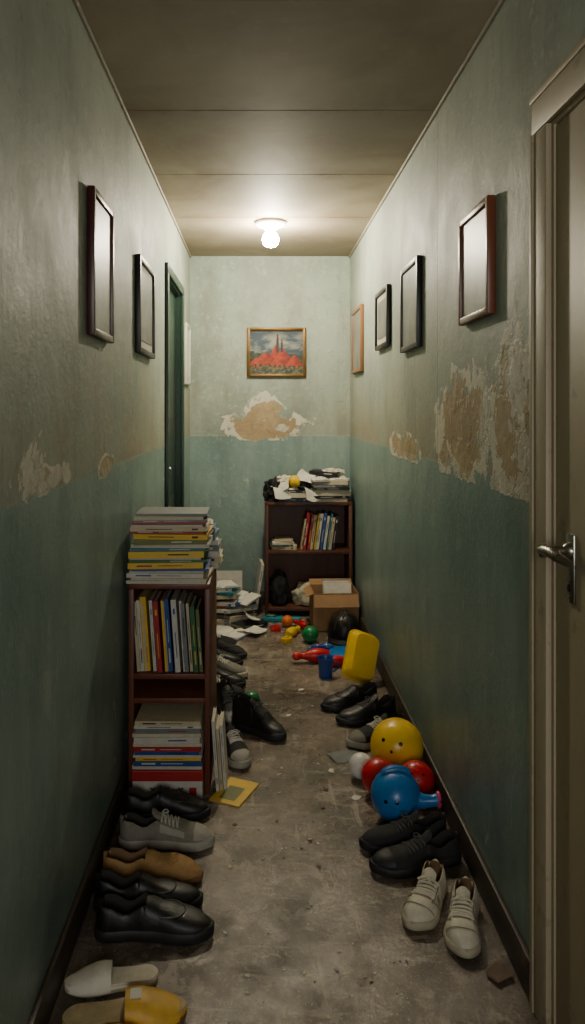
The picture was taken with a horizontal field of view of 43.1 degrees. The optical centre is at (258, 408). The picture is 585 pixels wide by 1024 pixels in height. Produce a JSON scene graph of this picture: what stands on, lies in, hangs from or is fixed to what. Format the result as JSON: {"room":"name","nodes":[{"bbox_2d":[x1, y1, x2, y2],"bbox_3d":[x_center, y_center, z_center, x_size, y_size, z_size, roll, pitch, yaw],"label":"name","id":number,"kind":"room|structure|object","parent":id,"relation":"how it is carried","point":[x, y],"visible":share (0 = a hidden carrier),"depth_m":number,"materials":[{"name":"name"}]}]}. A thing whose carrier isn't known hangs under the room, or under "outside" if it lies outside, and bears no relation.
{"room":"home hallway","nodes":[
{"label":"home hallway","id":0,"kind":"room"},
{"bbox_2d":[0,0,189,1023],"bbox_3d":[-0.534,0.144,1.744,0.120,2.406,6.688,0,0,0],"label":"wall","id":1,"kind":"structure","parent":0,"point":[82,415],"depth_m":1.77,"materials":[{"name":"paint"}]},
{"bbox_2d":[27,755,128,1023],"bbox_3d":[-0.467,1.300,1.744,0.014,0.095,6.688,0,0,0],"label":"baseboard","id":2,"kind":"structure","parent":1,"relation":"attached to","point":[41,1013],"depth_m":1.87,"materials":[{"name":"paint"}]},
{"bbox_2d":[87,185,113,342],"bbox_3d":[-0.462,-0.409,2.170,0.022,0.410,0.280,0,0,0],"label":"framed picture","id":3,"kind":"object","parent":1,"relation":"attached to","point":[100,216],"visible":1,"depth_m":2.13,"materials":[{"name":"brown wood"}]},
{"bbox_2d":[73,0,191,257],"bbox_3d":[-0.469,-1.043,1.744,0.011,0.012,6.688,0,0,0],"label":"trim","id":4,"kind":"structure","parent":1,"relation":"attached to","point":[76,2],"depth_m":2.49,"materials":[{"name":"paint"}]},
{"bbox_2d":[135,254,154,358],"bbox_3d":[-0.462,-0.405,3.020,0.022,0.375,0.400,0,0,0],"label":"framed picture","id":5,"kind":"object","parent":1,"relation":"attached to","point":[144,274],"visible":1,"depth_m":2.96},
{"bbox_2d":[170,290,174,506],"bbox_3d":[-0.499,0.332,4.120,0.090,2.025,0.676,0,0,0],"label":"door","id":6,"kind":"structure","parent":1,"relation":"in","point":[172,296],"depth_m":4.26,"materials":[{"name":"green paint"}]},
{"bbox_2d":[165,262,183,506],"bbox_3d":[-0.502,0.304,4.125,0.093,2.086,0.810,0,0,0],"label":"trim","id":7,"kind":"structure","parent":1,"relation":"attached to","point":[172,283],"depth_m":4.46,"materials":[{"name":"green wood"}]},
{"bbox_2d":[184,322,190,384],"bbox_3d":[-0.464,-0.352,4.800,0.018,0.390,0.260,0,0,0],"label":"framed picture","id":8,"kind":"object","parent":1,"relation":"attached to","point":[187,329],"visible":1,"depth_m":4.75},
{"bbox_2d":[190,256,349,590],"bbox_3d":[0.076,0.144,5.147,1.100,2.406,0.120,0,0,0],"label":"wall","id":9,"kind":"structure","parent":0,"point":[246,432],"depth_m":5.09,"materials":[{"name":"paint"}]},
{"bbox_2d":[249,591,264,604],"bbox_3d":[0.076,1.300,5.080,1.072,0.095,0.014,0,0,0],"label":"baseboard","id":10,"kind":"structure","parent":9,"relation":"attached to","point":[262,593],"depth_m":5.07,"materials":[{"name":"paint"}]},
{"bbox_2d":[247,327,305,376],"bbox_3d":[0.120,-0.389,5.074,0.406,0.340,0.024,0,0,0],"label":"framed painting","id":11,"kind":"object","parent":9,"relation":"attached to","point":[271,351],"visible":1,"depth_m":5.08,"materials":[{"name":"paint"}]},
{"bbox_2d":[78,0,498,255],"bbox_3d":[0.076,-1.054,1.744,1.098,0.010,6.684,0,0,0],"label":"ceiling panels","id":12,"kind":"object","parent":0,"point":[305,114],"depth_m":2.51,"materials":[{"name":"beige paint"}]},
{"bbox_2d":[255,218,285,247],"bbox_3d":[0.065,-0.977,4.150,0.176,0.145,0.176,0,0,0],"label":"ceiling lamp","id":13,"kind":"object","parent":12,"relation":"attached to","point":[270,239],"depth_m":4.11,"materials":[{"name":"white glass"}]},
{"bbox_2d":[49,605,538,1023],"bbox_3d":[0.076,1.397,1.744,1.340,0.100,6.928,0,0,0],"label":"floor","id":14,"kind":"structure","parent":0,"point":[441,986],"depth_m":1.97,"materials":[{"name":"concrete"}]},
{"bbox_2d":[65,960,157,997],"bbox_3d":[-0.345,1.325,1.735,0.216,0.045,0.078,0,0,-8],"label":"slipper","id":15,"kind":"object","parent":14,"relation":"on","point":[99,978],"visible":0.98,"depth_m":1.72,"materials":[{"name":"fabric"}]},
{"bbox_2d":[62,985,186,1023],"bbox_3d":[-0.295,1.318,1.632,0.270,0.057,0.098,0,0,-8],"label":"slipper","id":16,"kind":"object","parent":14,"relation":"on","point":[141,1004],"visible":1,"depth_m":1.62,"materials":[{"name":"yellow fabric"}]},
{"bbox_2d":[93,870,202,911],"bbox_3d":[-0.300,1.302,1.996,0.298,0.090,0.094,0,0,-1],"label":"leather shoe","id":17,"kind":"object","parent":14,"relation":"on","point":[132,887],"visible":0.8,"depth_m":1.98,"materials":[{"name":"black leather"}]},
{"bbox_2d":[103,847,203,884],"bbox_3d":[-0.304,1.310,2.129,0.293,0.075,0.098,0,0,3],"label":"loafer","id":18,"kind":"object","parent":14,"relation":"on","point":[175,866],"visible":0.81,"depth_m":2.10,"materials":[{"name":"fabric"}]},
{"bbox_2d":[94,892,213,945],"bbox_3d":[-0.268,1.302,1.905,0.308,0.090,0.104,0,0,2],"label":"leather shoe","id":19,"kind":"object","parent":14,"relation":"on","point":[148,918],"visible":1,"depth_m":1.87,"materials":[{"name":"black leather"}]},
{"bbox_2d":[118,808,214,851],"bbox_3d":[-0.285,1.292,2.294,0.298,0.110,0.098,0,0,2],"label":"sneaker","id":20,"kind":"object","parent":14,"relation":"on","point":[161,831],"visible":1,"depth_m":2.26,"materials":[{"name":"fabric"}]},
{"bbox_2d":[122,786,210,821],"bbox_3d":[-0.305,1.302,2.454,0.293,0.090,0.098,0,0,-2],"label":"leather shoe","id":21,"kind":"object","parent":14,"relation":"on","point":[190,807],"visible":0.94,"depth_m":2.42,"materials":[{"name":"black leather"}]},
{"bbox_2d":[129,569,216,794],"bbox_3d":[-0.314,0.980,2.792,0.284,0.736,0.415,0,0,0],"label":"bookcase","id":22,"kind":"object","parent":14,"relation":"on","point":[151,686],"visible":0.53,"depth_m":2.59,"materials":[{"name":"brown wood"}]},
{"bbox_2d":[132,755,204,798],"bbox_3d":[-0.314,1.293,2.669,0.244,0.108,0.275,0,0,0],"label":"board game box","id":23,"kind":"object","parent":22,"relation":"in","point":[192,782],"visible":0.23,"depth_m":2.54,"materials":[{"name":"red cardboard"}]},
{"bbox_2d":[132,703,204,769],"bbox_3d":[-0.315,1.154,2.638,0.242,0.166,0.207,0,0,0],"label":"book stack","id":24,"kind":"object","parent":23,"relation":"on","point":[166,735],"visible":0.94,"depth_m":2.54,"materials":[{"name":"multicoloured paper"}]},
{"bbox_2d":[126,507,213,583],"bbox_3d":[-0.319,0.489,2.684,0.301,0.244,0.238,0,0,0],"label":"book stack","id":25,"kind":"object","parent":22,"relation":"on","point":[170,545],"visible":1,"depth_m":2.58,"materials":[{"name":"multicoloured paper"}]},
{"bbox_2d":[135,589,204,672],"bbox_3d":[-0.321,0.794,2.689,0.250,0.263,0.186,0,0,0],"label":"books","id":26,"kind":"object","parent":22,"relation":"in","point":[169,625],"visible":0.96,"depth_m":2.61,"materials":[{"name":"multicoloured paper"}]},
{"bbox_2d":[208,519,222,568],"bbox_3d":[-0.250,0.526,2.918,0.212,0.169,0.176,0,0,0],"label":"book stack","id":27,"kind":"object","parent":22,"relation":"on","point":[215,551],"visible":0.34,"depth_m":2.84,"materials":[{"name":"white paper"}]},
{"bbox_2d":[211,706,227,790],"bbox_3d":[-0.140,1.222,2.671,0.054,0.250,0.143,0,0,0],"label":"leaning books","id":28,"kind":"object","parent":14,"relation":"on","point":[218,722],"visible":1,"depth_m":2.61,"materials":[{"name":"white paper"}]},
{"bbox_2d":[217,678,237,729],"bbox_3d":[-0.131,1.278,3.201,0.096,0.138,0.278,0,0,-10],"label":"boot","id":29,"kind":"object","parent":14,"relation":"on","point":[225,691],"visible":0.6,"depth_m":3.20,"materials":[{"name":"black leather"}]},
{"bbox_2d":[217,633,237,645],"bbox_3d":[-0.249,1.292,4.179,0.268,0.110,0.094,0,0,4],"label":"sneaker","id":30,"kind":"object","parent":14,"relation":"on","point":[219,636],"visible":0.29,"depth_m":4.15,"materials":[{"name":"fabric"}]},
{"bbox_2d":[217,645,243,664],"bbox_3d":[-0.219,1.292,3.899,0.278,0.110,0.094,0,0,4],"label":"leather shoe","id":31,"kind":"object","parent":14,"relation":"on","point":[232,657],"visible":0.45,"depth_m":3.87,"materials":[{"name":"black leather"}]},
{"bbox_2d":[217,667,245,687],"bbox_3d":[-0.199,1.302,3.608,0.278,0.090,0.094,0,0,8],"label":"leather shoe","id":32,"kind":"object","parent":14,"relation":"on","point":[235,679],"visible":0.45,"depth_m":3.57,"materials":[{"name":"black leather"}]},
{"bbox_2d":[217,675,245,696],"bbox_3d":[-0.188,1.292,3.458,0.278,0.110,0.094,0,0,12],"label":"sneaker","id":33,"kind":"object","parent":14,"relation":"on","point":[237,689],"visible":0.24,"depth_m":3.43,"materials":[{"name":"fabric"}]},
{"bbox_2d":[217,639,246,657],"bbox_3d":[-0.198,1.302,4.038,0.278,0.090,0.094,0,0,12],"label":"sneaker","id":34,"kind":"object","parent":14,"relation":"on","point":[223,645],"visible":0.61,"depth_m":4.00,"materials":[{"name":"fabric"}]},
{"bbox_2d":[217,654,247,677],"bbox_3d":[-0.188,1.292,3.748,0.278,0.110,0.094,0,0,14],"label":"sneaker","id":35,"kind":"object","parent":14,"relation":"on","point":[224,664],"visible":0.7,"depth_m":3.71,"materials":[{"name":"fabric"}]},
{"bbox_2d":[209,777,258,807],"bbox_3d":[-0.086,1.344,2.599,0.115,0.005,0.170,0,0,24],"label":"booklet","id":36,"kind":"object","parent":14,"relation":"on","point":[237,791],"visible":1,"depth_m":2.59,"materials":[{"name":"yellow paper"}]},
{"bbox_2d":[225,723,251,768],"bbox_3d":[-0.098,1.292,2.869,0.094,0.110,0.248,0,0,-24],"label":"sneaker","id":37,"kind":"object","parent":14,"relation":"on","point":[238,754],"visible":0.8,"depth_m":2.80,"materials":[{"name":"black fabric"}]},
{"bbox_2d":[217,571,267,640],"bbox_3d":[-0.189,1.213,4.653,0.487,0.267,0.744,0,0,0],"label":"books","id":38,"kind":"object","parent":14,"relation":"on","point":[236,608],"visible":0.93,"depth_m":4.60,"materials":[{"name":"white paper"}]},
{"bbox_2d":[245,691,259,699],"bbox_3d":[-0.035,1.307,3.320,0.081,0.081,0.080,0,0,0],"label":"ball","id":39,"kind":"object","parent":14,"relation":"on","point":[253,694],"visible":0.3,"depth_m":3.30,"materials":[{"name":"plastic"}]},
{"bbox_2d":[254,558,263,616],"bbox_3d":[-0.008,1.178,4.900,0.071,0.339,0.201,0,0,-4],"label":"book","id":40,"kind":"object","parent":14,"relation":"on","point":[261,564],"visible":0.82,"depth_m":4.82,"materials":[{"name":"white paper"}]},
{"bbox_2d":[232,693,286,741],"bbox_3d":[0.003,1.278,3.077,0.268,0.138,0.098,0,0,36],"label":"leather shoe","id":41,"kind":"object","parent":14,"relation":"on","point":[252,718],"visible":0.96,"depth_m":3.06,"materials":[{"name":"black leather"}]},
{"bbox_2d":[270,625,280,631],"bbox_3d":[0.100,1.331,4.490,0.060,0.033,0.040,0,0,-10],"label":"brick","id":42,"kind":"object","parent":14,"relation":"on","point":[276,628],"visible":1,"depth_m":4.47,"materials":[{"name":"red plastic"}]},
{"bbox_2d":[262,614,301,621],"bbox_3d":[0.145,1.326,4.695,0.250,0.042,0.050,0,0,5],"label":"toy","id":43,"kind":"object","parent":14,"relation":"on","point":[269,617],"visible":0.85,"depth_m":4.68,"materials":[{"name":"plastic"}]},
{"bbox_2d":[281,635,292,643],"bbox_3d":[0.160,1.331,4.270,0.040,0.033,0.060,0,0,40],"label":"brick","id":44,"kind":"object","parent":14,"relation":"on","point":[287,639],"visible":1,"depth_m":4.25,"materials":[{"name":"yellow plastic"}]},
{"bbox_2d":[282,615,292,626],"bbox_3d":[0.175,1.312,4.580,0.071,0.071,0.070,0,0,0],"label":"ball","id":45,"kind":"object","parent":14,"relation":"on","point":[287,620],"visible":1,"depth_m":4.55,"materials":[{"name":"plastic"}]},
{"bbox_2d":[285,625,300,636],"bbox_3d":[0.205,1.319,4.400,0.057,0.057,0.150,0,0,30],"label":"yellow skittle","id":46,"kind":"object","parent":14,"relation":"on","point":[291,631],"visible":0.95,"depth_m":4.35,"materials":[{"name":"plastic"}]},
{"bbox_2d":[294,619,307,628],"bbox_3d":[0.255,1.322,4.560,0.049,0.049,0.130,0,0,-30],"label":"red skittle","id":47,"kind":"object","parent":14,"relation":"on","point":[301,623],"visible":0.78,"depth_m":4.52,"materials":[{"name":"plastic"}]},
{"bbox_2d":[265,498,351,615],"bbox_3d":[0.323,0.975,4.928,0.565,0.745,0.275,0,0,0],"label":"bookshelf","id":48,"kind":"object","parent":14,"relation":"on","point":[285,519],"visible":0.63,"depth_m":5.06,"materials":[{"name":"brown wood"}]},
{"bbox_2d":[269,569,288,604],"bbox_3d":[0.132,1.170,4.891,0.140,0.235,0.162,0,0,0],"label":"bag","id":49,"kind":"object","parent":48,"relation":"in","point":[278,584],"visible":0.99,"depth_m":4.84,"materials":[{"name":"fabric"}]},
{"bbox_2d":[269,536,297,549],"bbox_3d":[0.163,0.885,4.906,0.202,0.061,0.199,0,0,0],"label":"books","id":50,"kind":"object","parent":48,"relation":"in","point":[279,542],"visible":0.97,"depth_m":4.82,"materials":[{"name":"beige paper"}]},
{"bbox_2d":[290,581,309,605],"bbox_3d":[0.321,1.207,4.883,0.235,0.159,0.177,0,0,0],"label":"cloth bag","id":51,"kind":"object","parent":48,"relation":"in","point":[298,595],"visible":0.55,"depth_m":4.84,"materials":[{"name":"beige fabric"}]},
{"bbox_2d":[263,468,350,501],"bbox_3d":[0.315,0.500,4.865,0.585,0.216,0.291,0,0,0],"label":"heap","id":52,"kind":"object","parent":48,"relation":"on","point":[329,484],"visible":1,"depth_m":4.79,"materials":[{"name":"paper"}]},
{"bbox_2d":[299,509,338,549],"bbox_3d":[0.396,0.795,4.890,0.250,0.241,0.161,0,0,0],"label":"books","id":53,"kind":"object","parent":48,"relation":"in","point":[319,528],"visible":1,"depth_m":4.81,"materials":[{"name":"multicoloured paper"}]},
{"bbox_2d":[302,625,317,642],"bbox_3d":[0.295,1.298,4.270,0.097,0.097,0.096,0,0,0],"label":"ball","id":54,"kind":"object","parent":14,"relation":"on","point":[309,633],"visible":1,"depth_m":4.24,"materials":[{"name":"plastic"}]},
{"bbox_2d":[292,648,329,662],"bbox_3d":[0.275,1.309,3.930,0.200,0.076,0.076,0,0,-8],"label":"red skittle","id":55,"kind":"object","parent":14,"relation":"on","point":[311,655],"visible":0.82,"depth_m":3.91,"materials":[{"name":"plastic"}]},
{"bbox_2d":[223,634,421,1023],"bbox_3d":[0.139,1.345,2.984,0.484,0.004,2.868,0,0,0],"label":"debris","id":56,"kind":"object","parent":14,"relation":"on","point":[233,824],"visible":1,"depth_m":2.03,"materials":[{"name":"plaster"}]},
{"bbox_2d":[312,643,333,649],"bbox_3d":[0.355,1.324,4.120,0.120,0.046,0.046,0,0,10],"label":"blue skittle","id":57,"kind":"object","parent":14,"relation":"on","point":[328,646],"visible":0.73,"depth_m":4.11,"materials":[{"name":"plastic"}]},
{"bbox_2d":[318,654,338,678],"bbox_3d":[0.341,1.297,3.716,0.096,0.100,0.082,0,0,36],"label":"cup","id":58,"kind":"object","parent":14,"relation":"on","point":[325,662],"visible":1,"depth_m":3.69,"materials":[{"name":"ceramic"}]},
{"bbox_2d":[303,578,358,631],"bbox_3d":[0.442,1.220,4.613,0.316,0.255,0.340,0,0,-2],"label":"cardboard box","id":59,"kind":"object","parent":14,"relation":"on","point":[328,597],"visible":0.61,"depth_m":4.48,"materials":[{"name":"brown cardboard"}]},
{"bbox_2d":[329,646,345,656],"bbox_3d":[0.470,1.333,4.060,0.188,0.027,0.188,0,0,0],"label":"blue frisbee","id":60,"kind":"object","parent":14,"relation":"on","point":[338,650],"visible":0.49,"depth_m":4.04,"materials":[{"name":"plastic"}]},
{"bbox_2d":[333,655,343,666],"bbox_3d":[0.430,1.319,3.880,0.150,0.057,0.057,0,0,-15],"label":"red skittle","id":61,"kind":"object","parent":14,"relation":"on","point":[338,658],"visible":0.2,"depth_m":3.85,"materials":[{"name":"plastic"}]},
{"bbox_2d":[326,748,357,763],"bbox_3d":[0.335,1.344,2.870,0.120,0.006,0.090,0,0,-23],"label":"page","id":62,"kind":"object","parent":14,"relation":"on","point":[343,756],"visible":0.77,"depth_m":2.87,"materials":[{"name":"grey paper"}]},
{"bbox_2d":[327,611,360,645],"bbox_3d":[0.495,1.266,4.312,0.200,0.162,0.238,0,0,15],"label":"helmet","id":63,"kind":"object","parent":14,"relation":"on","point":[341,623],"visible":0.91,"depth_m":4.26,"materials":[{"name":"plastic"}]},
{"bbox_2d":[320,681,377,712],"bbox_3d":[0.414,1.302,3.352,0.288,0.090,0.100,0,0,-23],"label":"leather shoe","id":64,"kind":"object","parent":14,"relation":"on","point":[352,695],"visible":0.87,"depth_m":3.32,"materials":[{"name":"black leather"}]},
{"bbox_2d":[351,795,360,799],"bbox_3d":[0.335,1.345,2.561,0.028,0.004,0.034,0,0,26],"label":"paper scrap","id":65,"kind":"object","parent":14,"relation":"on","point":[354,797],"visible":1,"depth_m":2.56,"materials":[{"name":"white paper"}]},
{"bbox_2d":[349,752,370,778],"bbox_3d":[0.372,1.302,2.700,0.091,0.091,0.090,0,0,0],"label":"ball","id":66,"kind":"object","parent":14,"relation":"on","point":[358,760],"visible":0.68,"depth_m":2.67,"materials":[{"name":"plastic"}]},
{"bbox_2d":[342,629,378,683],"bbox_3d":[0.504,1.222,3.631,0.217,0.249,0.139,0,0,-14],"label":"tub","id":67,"kind":"object","parent":14,"relation":"on","point":[361,651],"visible":0.93,"depth_m":3.60,"materials":[{"name":"plastic"}]},
{"bbox_2d":[335,693,396,726],"bbox_3d":[0.468,1.292,3.201,0.288,0.110,0.100,0,0,-20],"label":"leather shoe","id":68,"kind":"object","parent":14,"relation":"on","point":[362,713],"visible":0.98,"depth_m":3.17,"materials":[{"name":"black leather"}]},
{"bbox_2d":[346,713,404,749],"bbox_3d":[0.479,1.292,2.992,0.278,0.110,0.098,0,0,-25],"label":"sneaker","id":69,"kind":"object","parent":14,"relation":"on","point":[360,738],"visible":0.57,"depth_m":2.94,"materials":[{"name":"black fabric"}]},
{"bbox_2d":[361,757,391,792],"bbox_3d":[0.420,1.284,2.585,0.125,0.125,0.124,0,0,0],"label":"ball","id":70,"kind":"object","parent":14,"relation":"on","point":[372,767],"visible":0.55,"depth_m":2.56,"materials":[{"name":"plastic"}]},
{"bbox_2d":[370,717,422,764],"bbox_3d":[0.511,1.249,2.745,0.196,0.196,0.194,0,0,0],"label":"ball","id":71,"kind":"object","parent":14,"relation":"on","point":[396,740],"visible":0.7,"depth_m":2.68,"materials":[{"name":"plastic"}]},
{"bbox_2d":[359,810,445,853],"bbox_3d":[0.450,1.296,2.284,0.288,0.102,0.092,0,0,-12],"label":"sneaker","id":72,"kind":"object","parent":14,"relation":"on","point":[376,838],"visible":0.83,"depth_m":2.26,"materials":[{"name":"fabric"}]},
{"bbox_2d":[370,764,441,821],"bbox_3d":[0.475,1.256,2.425,0.219,0.182,0.164,0,0,0],"label":"toy","id":73,"kind":"object","parent":14,"relation":"on","point":[394,792],"visible":0.92,"depth_m":2.37,"materials":[{"name":"plastic"}]},
{"bbox_2d":[369,829,461,878],"bbox_3d":[0.464,1.296,2.176,0.288,0.102,0.096,0,0,-14],"label":"sneaker","id":74,"kind":"object","parent":14,"relation":"on","point":[405,860],"visible":0.96,"depth_m":2.15,"materials":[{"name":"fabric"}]},
{"bbox_2d":[403,760,434,793],"bbox_3d":[0.545,1.284,2.565,0.125,0.125,0.124,0,0,0],"label":"ball","id":75,"kind":"object","parent":14,"relation":"on","point":[423,774],"visible":0.59,"depth_m":2.53,"materials":[{"name":"plastic"}]},
{"bbox_2d":[401,859,447,930],"bbox_3d":[0.453,1.301,1.996,0.092,0.092,0.233,0,0,30],"label":"sneaker","id":76,"kind":"object","parent":14,"relation":"on","point":[421,911],"visible":1,"depth_m":1.95,"materials":[{"name":"white leather"}]},
{"bbox_2d":[443,876,480,958],"bbox_3d":[0.526,1.301,1.914,0.092,0.092,0.233,0,0,16],"label":"sneaker","id":77,"kind":"object","parent":14,"relation":"on","point":[461,934],"visible":1,"depth_m":1.87,"materials":[{"name":"white leather"}]},
{"bbox_2d":[487,960,513,982],"bbox_3d":[0.572,1.342,1.761,0.063,0.011,0.052,0,0,-32],"label":"scrap","id":78,"kind":"object","parent":14,"relation":"on","point":[498,971],"visible":1,"depth_m":1.76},
{"bbox_2d":[350,0,584,949],"bbox_3d":[0.686,0.144,1.744,0.120,2.406,6.688,0,0,0],"label":"wall","id":79,"kind":"structure","parent":0,"point":[439,428],"depth_m":2.25,"materials":[{"name":"paint"}]},
{"bbox_2d":[351,304,363,373],"bbox_3d":[0.614,-0.427,4.620,0.022,0.400,0.420,0,0,0],"label":"framed picture","id":80,"kind":"object","parent":79,"relation":"attached to","point":[357,316],"visible":1,"depth_m":4.59,"materials":[{"name":"beige paper"}]},
{"bbox_2d":[375,284,390,350],"bbox_3d":[0.614,-0.448,3.680,0.022,0.290,0.360,0,0,0],"label":"framed picture","id":81,"kind":"object","parent":79,"relation":"attached to","point":[383,297],"visible":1,"depth_m":3.63,"materials":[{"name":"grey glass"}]},
{"bbox_2d":[400,255,421,352],"bbox_3d":[0.614,-0.414,3.000,0.022,0.350,0.340,0,0,0],"label":"framed picture","id":82,"kind":"object","parent":79,"relation":"attached to","point":[411,274],"visible":1,"depth_m":2.96},
{"bbox_2d":[349,0,504,257],"bbox_3d":[0.621,-1.043,1.744,0.011,0.012,6.688,0,0,0],"label":"trim","id":83,"kind":"structure","parent":79,"relation":"attached to","point":[500,2],"depth_m":2.49,"materials":[{"name":"paint"}]},
{"bbox_2d":[359,611,528,1000],"bbox_3d":[0.619,1.300,1.744,0.014,0.095,6.688,0,0,0],"label":"baseboard","id":84,"kind":"structure","parent":79,"relation":"attached to","point":[517,951],"depth_m":2.11,"materials":[{"name":"paint"}]},
{"bbox_2d":[458,195,494,325],"bbox_3d":[0.614,-0.409,2.100,0.022,0.315,0.290,0,0,0],"label":"framed picture","id":85,"kind":"object","parent":79,"relation":"attached to","point":[476,229],"visible":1,"depth_m":2.07,"materials":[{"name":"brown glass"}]},
{"bbox_2d":[529,36,584,1023],"bbox_3d":[0.662,0.324,1.173,0.108,2.047,0.989,0,0,0],"label":"trim","id":86,"kind":"structure","parent":79,"relation":"attached to","point":[563,90],"depth_m":1.59,"materials":[{"name":"beige paint"}]},
{"bbox_2d":[536,99,584,1023],"bbox_3d":[0.615,0.371,1.173,0.111,1.945,0.793,0,0,0],"label":"door","id":87,"kind":"structure","parent":79,"relation":"in","point":[569,552],"depth_m":1.49,"materials":[{"name":"beige paint"}]}
]}

